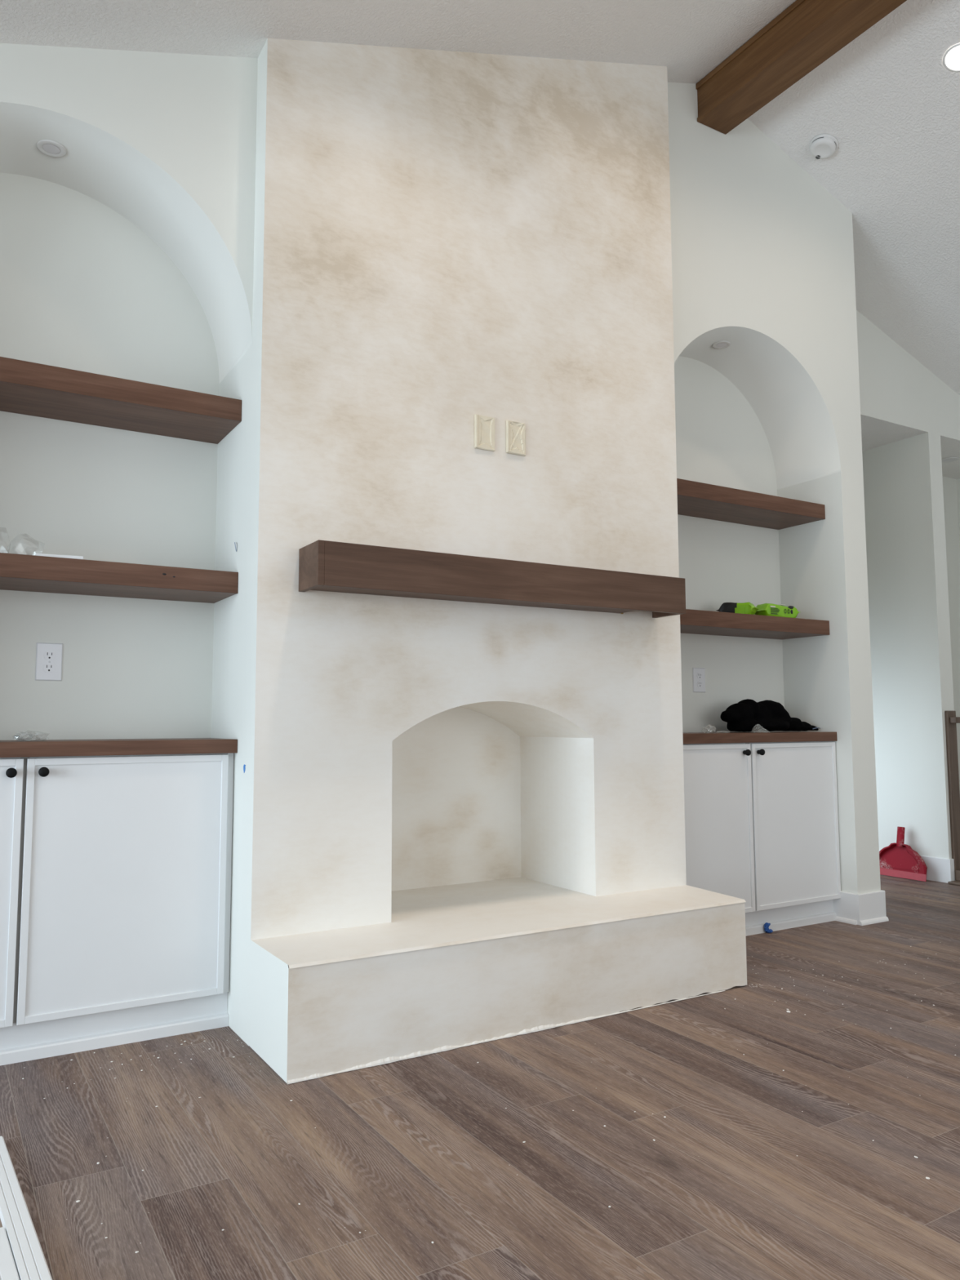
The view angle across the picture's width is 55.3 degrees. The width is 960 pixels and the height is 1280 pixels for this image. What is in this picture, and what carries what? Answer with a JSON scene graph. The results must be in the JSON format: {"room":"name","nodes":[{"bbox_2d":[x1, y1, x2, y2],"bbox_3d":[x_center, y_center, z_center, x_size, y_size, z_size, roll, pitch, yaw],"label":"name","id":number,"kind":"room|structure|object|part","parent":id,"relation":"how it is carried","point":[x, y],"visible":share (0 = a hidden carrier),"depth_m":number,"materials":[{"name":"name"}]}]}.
{"room":"living room","nodes":[
{"label":"living room","id":0,"kind":"room"},
{"bbox_2d":[0,43,257,1035],"bbox_3d":[-2.823,-0.463,1.950,4.600,3.204,0.399,3,-6,-31],"label":"wall","id":1,"kind":"structure","parent":0,"point":[128,253],"depth_m":3.07,"materials":[{"name":"white paint"}]},
{"bbox_2d":[35,642,62,680],"bbox_3d":[-1.405,0.071,2.985,0.078,0.122,0.007,3,-6,-31],"label":"wall outlet","id":2,"kind":"object","parent":1,"relation":"attached to","point":[49,656],"visible":1,"depth_m":2.98,"materials":[{"name":"white plastic"}]},
{"bbox_2d":[43,663,54,672],"bbox_3d":[-1.404,0.091,2.981,0.035,0.028,0.003,3,-6,-31],"label":"receptacle","id":3,"kind":"object","parent":2,"relation":"attached to","point":[47,668],"depth_m":2.98,"materials":[{"name":"white plastic"}]},
{"bbox_2d":[43,651,55,659],"bbox_3d":[-1.404,0.050,2.985,0.035,0.028,0.003,3,-6,-31],"label":"receptacle","id":4,"kind":"object","parent":2,"relation":"attached to","point":[46,655],"depth_m":2.98,"materials":[{"name":"white plastic"}]},
{"bbox_2d":[36,139,66,156],"bbox_3d":[-1.368,-1.569,2.923,0.086,0.004,0.086,3,-6,-31],"label":"recessed light","id":5,"kind":"object","parent":1,"relation":"in","point":[51,148],"visible":1,"depth_m":2.92,"materials":[{"name":"white plastic"}]},
{"bbox_2d":[0,552,238,603],"bbox_3d":[-1.388,-0.204,2.849,1.192,0.071,0.298,3,-6,-31],"label":"shelf","id":6,"kind":"object","parent":1,"relation":"attached to","point":[18,572],"visible":1,"depth_m":2.88,"materials":[{"name":"brown wood"}]},
{"bbox_2d":[35,553,83,559],"bbox_3d":[-1.288,-0.250,2.805,0.132,0.011,0.070,2,-6,-24],"label":"panel","id":7,"kind":"object","parent":6,"relation":"on","point":[37,554],"visible":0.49,"depth_m":2.77,"materials":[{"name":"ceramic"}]},
{"bbox_2d":[0,356,241,444],"bbox_3d":[-1.390,-0.787,2.903,1.192,0.074,0.297,3,-6,-31],"label":"shelf","id":8,"kind":"object","parent":1,"relation":"attached to","point":[26,388],"visible":1,"depth_m":2.95,"materials":[{"name":"brown wood"}]},
{"bbox_2d":[0,874,959,1279],"bbox_3d":[0.513,1.112,1.700,10.200,0.001,9.000,3,-6,-31],"label":"floor","id":9,"kind":"structure","parent":0,"point":[411,1153],"depth_m":2.09,"materials":[{"name":"brown wood"}]},
{"bbox_2d":[0,1226,19,1279],"bbox_3d":[-0.402,1.036,0.942,0.057,0.018,1.840,3,-6,-34],"label":"board","id":10,"kind":"object","parent":9,"relation":"on","point":[8,1271],"visible":1,"depth_m":1.61,"materials":[{"name":"white wood"}]},
{"bbox_2d":[0,1136,52,1279],"bbox_3d":[-0.476,1.054,1.145,0.044,0.019,2.267,3,-6,-34],"label":"board","id":11,"kind":"object","parent":9,"relation":"on","point":[29,1260],"visible":1,"depth_m":1.72,"materials":[{"name":"white wood"}]},
{"bbox_2d":[0,752,233,1065],"bbox_3d":[-1.373,0.781,2.742,1.192,0.861,0.338,3,-6,-31],"label":"base cabinet","id":12,"kind":"object","parent":9,"relation":"on","point":[115,870],"visible":0.99,"depth_m":2.75,"materials":[{"name":"white paint"}]},
{"bbox_3d":[-1.341,0.380,2.618,0.028,0.028,0.028,3,-6,-31],"label":"knob","id":13,"kind":"part","parent":12,"relation":"part of","materials":[{"name":"black metal"}]},
{"bbox_3d":[-1.562,0.706,2.484,0.552,0.749,0.021,3,-6,-31],"label":"door","id":14,"kind":"part","parent":12,"relation":"part of","materials":[{"name":"white paint"}]},
{"bbox_3d":[-1.269,0.383,2.661,0.028,0.028,0.028,3,-6,-31],"label":"knob","id":15,"kind":"part","parent":12,"relation":"part of","materials":[{"name":"black metal"}]},
{"bbox_3d":[-1.313,1.181,2.607,1.192,0.038,0.015,3,-6,-31],"label":"moulding","id":16,"kind":"part","parent":12,"relation":"part of","materials":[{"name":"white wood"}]},
{"bbox_2d":[0,737,237,757],"bbox_3d":[-1.378,0.329,2.788,1.192,0.044,0.328,3,-6,-31],"label":"countertop","id":17,"kind":"structure","parent":12,"relation":"on","point":[37,748],"depth_m":2.77,"materials":[{"name":"brown wood"}]},
{"bbox_2d":[22,935,955,1253],"bbox_3d":[0.979,1.184,2.548,3.877,0.005,2.386,3,-6,-31],"label":"crumbs","id":18,"kind":"object","parent":9,"relation":"on","point":[928,1178],"visible":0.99,"depth_m":2.58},
{"bbox_2d":[238,38,746,1084],"bbox_3d":[0.021,-0.634,3.416,1.766,3.791,0.852,3,-6,-31],"label":"fireplace","id":19,"kind":"object","parent":9,"relation":"on","point":[464,822],"visible":0.97,"depth_m":3.24,"materials":[{"name":"beige paint"}]},
{"bbox_2d":[474,413,494,451],"bbox_3d":[0.018,-0.752,3.325,0.083,0.125,0.012,3,-6,-31],"label":"plate","id":20,"kind":"object","parent":19,"relation":"attached to","point":[484,426],"visible":1,"depth_m":3.32,"materials":[{"name":"beige plastic"}]},
{"bbox_2d":[298,539,685,617],"bbox_3d":[0.109,-0.197,3.235,1.502,0.138,0.172,3,-6,-31],"label":"mantel shelf","id":21,"kind":"object","parent":19,"relation":"attached to","point":[327,566],"visible":1,"depth_m":3.08,"materials":[{"name":"brown wood"}]},
{"bbox_2d":[506,420,525,456],"bbox_3d":[0.134,-0.749,3.394,0.083,0.123,0.012,3,-6,-31],"label":"plate","id":22,"kind":"object","parent":19,"relation":"attached to","point":[515,431],"visible":1,"depth_m":3.39,"materials":[{"name":"beige plastic"}]},
{"bbox_2d":[683,741,840,935],"bbox_3d":[1.164,0.910,4.261,1.192,0.861,0.338,3,-6,-31],"label":"base cabinet","id":23,"kind":"object","parent":9,"relation":"on","point":[762,819],"visible":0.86,"depth_m":4.20,"materials":[{"name":"white paint"}]},
{"bbox_3d":[0.986,0.835,4.008,0.575,0.749,0.021,3,-6,-31],"label":"door","id":24,"kind":"part","parent":23,"relation":"part of","materials":[{"name":"white paint"}]},
{"bbox_3d":[1.208,0.509,4.144,0.028,0.028,0.028,3,-6,-31],"label":"knob","id":25,"kind":"part","parent":23,"relation":"part of","materials":[{"name":"black metal"}]},
{"bbox_2d":[682,731,837,743],"bbox_3d":[1.156,0.459,4.311,1.192,0.044,0.317,3,-6,-31],"label":"countertop","id":26,"kind":"structure","parent":23,"relation":"on","point":[762,736],"depth_m":4.21,"materials":[{"name":"brown wood"}]},
{"bbox_2d":[720,698,820,732],"bbox_3d":[1.411,0.365,4.439,0.601,0.156,0.204,3,-6,-29],"label":"garment","id":27,"kind":"object","parent":26,"relation":"on","point":[745,715],"visible":1,"depth_m":4.33,"materials":[{"name":"fabric"}]},
{"bbox_3d":[1.286,0.513,4.190,0.028,0.028,0.028,3,-6,-31],"label":"knob","id":28,"kind":"part","parent":23,"relation":"part of","materials":[{"name":"black metal"}]},
{"bbox_3d":[1.220,1.311,4.133,1.192,0.038,0.015,3,-6,-31],"label":"moulding","id":29,"kind":"part","parent":23,"relation":"part of","materials":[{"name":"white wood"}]},
{"bbox_3d":[1.488,0.861,4.309,0.578,0.749,0.021,3,-6,-31],"label":"door","id":30,"kind":"part","parent":23,"relation":"part of","materials":[{"name":"white paint"}]},
{"bbox_2d":[764,922,773,933],"bbox_3d":[1.311,1.309,4.164,0.046,0.046,0.024,3,-6,-31],"label":"tape wad","id":31,"kind":"object","parent":9,"relation":"on","point":[766,925],"visible":1,"depth_m":4.16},
{"bbox_2d":[879,826,927,881],"bbox_3d":[2.590,1.304,5.630,0.059,0.307,0.342,3,-6,-31],"label":"dustpan","id":32,"kind":"object","parent":9,"relation":"on","point":[898,860],"visible":0.89,"depth_m":5.62,"materials":[{"name":"red plastic"}]},
{"bbox_3d":[2.593,1.213,5.641,0.050,0.124,0.047,3,-6,-31],"label":"handle","id":33,"kind":"part","parent":32,"relation":"part of","materials":[{"name":"red plastic"}]},
{"bbox_2d":[947,880,959,885],"bbox_3d":[3.083,1.405,5.114,0.265,0.015,0.826,3,-6,-31],"label":"stair nosing","id":34,"kind":"structure","parent":9,"relation":"on","point":[952,882],"depth_m":5.38,"materials":[{"name":"brown wood"}]},
{"bbox_2d":[944,711,959,880],"bbox_3d":[3.314,0.951,5.759,1.146,1.005,0.062,3,-6,-31],"label":"stair railing","id":35,"kind":"object","parent":34,"relation":"on","point":[951,719],"visible":1,"depth_m":5.50,"materials":[{"name":"brown wood"}]},
{"bbox_3d":[3.327,0.506,5.796,1.125,0.037,0.040,3,-6,-31],"label":"handrail","id":36,"kind":"part","parent":35,"relation":"part of","materials":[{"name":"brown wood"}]},
{"bbox_2d":[0,0,959,395],"bbox_3d":[1.093,-2.143,1.009,10.200,1.474,6.706,3,-6,-31],"label":"ceiling","id":37,"kind":"structure","parent":0,"point":[888,98],"depth_m":3.84,"materials":[{"name":"paint"}]},
{"bbox_2d":[695,0,906,134],"bbox_3d":[2.641,-2.706,1.649,0.185,0.186,6.095,3,-6,-31],"label":"ridge beam","id":38,"kind":"structure","parent":37,"relation":"attached to","point":[806,33],"depth_m":3.84,"materials":[{"name":"brown wood"}]},
{"bbox_3d":[2.565,-2.787,1.611,0.009,0.025,6.095,3,-6,-31],"label":"trim","id":39,"kind":"part","parent":38,"relation":"part of","materials":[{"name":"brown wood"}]},
{"bbox_2d":[808,133,838,159],"bbox_3d":[1.652,-2.369,4.401,0.127,0.068,0.132,3,-6,-31],"label":"smoke detector","id":40,"kind":"object","parent":37,"relation":"attached to","point":[822,146],"visible":1,"depth_m":4.38,"materials":[{"name":"white plastic"}]},
{"bbox_2d":[942,43,959,71],"bbox_3d":[2.009,-2.433,3.824,0.130,0.045,0.136,3,-6,-31],"label":"ceiling light","id":41,"kind":"object","parent":37,"relation":"attached to","point":[951,59],"visible":1,"depth_m":3.84,"materials":[{"name":"white plastic"}]},
{"bbox_2d":[667,82,880,893],"bbox_3d":[1.238,-0.607,4.434,1.366,3.913,0.434,3,-6,-31],"label":"wall","id":42,"kind":"structure","parent":0,"point":[762,253],"depth_m":4.54,"materials":[{"name":"white paint"}]},
{"bbox_2d":[692,667,705,692],"bbox_3d":[1.071,0.196,4.467,0.080,0.120,0.007,3,-6,-31],"label":"wall outlet","id":43,"kind":"object","parent":42,"relation":"attached to","point":[699,673],"visible":1,"depth_m":4.46,"materials":[{"name":"white plastic"}]},
{"bbox_2d":[697,672,702,679],"bbox_3d":[1.072,0.175,4.467,0.035,0.028,0.003,3,-6,-31],"label":"receptacle","id":44,"kind":"object","parent":43,"relation":"attached to","point":[699,674],"depth_m":4.47,"materials":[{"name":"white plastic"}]},
{"bbox_2d":[697,681,702,687],"bbox_3d":[1.072,0.216,4.463,0.035,0.028,0.003,3,-6,-31],"label":"receptacle","id":45,"kind":"object","parent":43,"relation":"attached to","point":[700,684],"depth_m":4.46,"materials":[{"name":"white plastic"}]},
{"bbox_2d":[712,341,730,348],"bbox_3d":[1.173,-1.432,4.444,0.086,0.004,0.086,3,-6,-31],"label":"recessed light","id":46,"kind":"object","parent":42,"relation":"in","point":[720,344],"visible":1,"depth_m":4.44,"materials":[{"name":"white plastic"}]},
{"bbox_2d":[676,478,825,529],"bbox_3d":[1.147,-0.658,4.422,1.192,0.074,0.297,3,-6,-31],"label":"shelf","id":47,"kind":"object","parent":42,"relation":"attached to","point":[695,499],"visible":0.56,"depth_m":4.42,"materials":[{"name":"brown wood"}]},
{"bbox_2d":[680,608,829,639],"bbox_3d":[1.149,-0.075,4.369,1.192,0.071,0.297,3,-6,-31],"label":"shelf","id":48,"kind":"object","parent":42,"relation":"attached to","point":[694,621],"visible":0.55,"depth_m":4.32,"materials":[{"name":"brown wood"}]},
{"bbox_2d":[715,602,759,614],"bbox_3d":[1.234,-0.146,4.383,0.185,0.073,0.091,-3,-6,31],"label":"pack","id":49,"kind":"object","parent":48,"relation":"on","point":[732,607],"visible":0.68,"depth_m":4.34},
{"bbox_2d":[755,603,799,617],"bbox_3d":[1.449,-0.138,4.481,0.240,0.072,0.093,2,-6,-27],"label":"pack","id":50,"kind":"object","parent":48,"relation":"on","point":[766,609],"visible":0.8,"depth_m":4.44},
{"bbox_3d":[1.470,-0.146,4.448,0.155,0.047,0.009,2,-6,-26],"label":"printed panel","id":51,"kind":"part","parent":50,"relation":"part of","materials":[{"name":"green plastic"}]},
{"bbox_2d":[833,890,857,924],"bbox_3d":[1.749,1.281,4.389,0.027,0.141,0.132,3,-6,-31],"label":"baseboard","id":52,"kind":"structure","parent":42,"relation":"attached to","point":[845,907],"depth_m":4.38,"materials":[{"name":"white wood"}]},
{"bbox_2d":[856,890,888,925],"bbox_3d":[1.875,1.279,4.372,0.200,0.141,0.027,3,-6,-31],"label":"baseboard","id":53,"kind":"object","parent":42,"relation":"attached to","point":[870,906],"visible":1,"depth_m":4.37,"materials":[{"name":"white wood"}]},
{"bbox_2d":[862,432,949,858],"bbox_3d":[1.855,0.137,6.197,1.191,2.745,2.060,3,-6,-31],"label":"wall","id":54,"kind":"structure","parent":0,"point":[908,725],"depth_m":5.76,"materials":[{"name":"white paint"}]},
{"bbox_2d":[879,849,948,883],"bbox_3d":[2.256,1.454,6.317,0.014,0.141,2.060,3,-6,-31],"label":"baseboard","id":55,"kind":"structure","parent":54,"relation":"attached to","point":[937,867],"depth_m":5.50,"materials":[{"name":"white wood"}]},
{"bbox_2d":[947,858,955,881],"bbox_3d":[2.844,1.375,5.464,0.140,0.141,0.014,3,-6,-31],"label":"baseboard","id":56,"kind":"structure","parent":54,"relation":"attached to","point":[950,861],"depth_m":5.43,"materials":[{"name":"white wood"}]},
{"bbox_2d":[856,310,959,858],"bbox_3d":[2.770,-0.341,5.587,2.468,3.581,0.001,3,-6,-31],"label":"wall","id":57,"kind":"structure","parent":0,"point":[896,388],"depth_m":5.60,"materials":[{"name":"white paint"}]},
{"bbox_2d":[860,414,959,479],"bbox_3d":[2.317,-1.206,6.601,2.280,0.001,2.060,3,-6,-31],"label":"ceiling","id":58,"kind":"structure","parent":0,"point":[875,433],"depth_m":5.80,"materials":[{"name":"paint"}]},
{"bbox_2d":[941,457,959,462],"bbox_3d":[3.219,-1.235,6.279,0.120,0.004,0.120,3,-6,-31],"label":"recessed light","id":59,"kind":"object","parent":58,"relation":"in","point":[948,459],"visible":0.93,"depth_m":6.27,"materials":[{"name":"white plastic"}]},
{"bbox_2d":[942,475,959,789],"bbox_3d":[3.071,0.150,6.386,1.089,2.745,0.001,3,-6,-31],"label":"wall","id":60,"kind":"structure","parent":0,"point":[949,485],"depth_m":6.67,"materials":[{"name":"white paint"}]},
{"bbox_2d":[955,478,959,543],"bbox_3d":[4.880,-0.041,4.442,0.001,2.761,9.000,3,-6,-31],"label":"wall","id":61,"kind":"structure","parent":0,"point":[958,479],"depth_m":6.76,"materials":[{"name":"white paint"}]}
]}

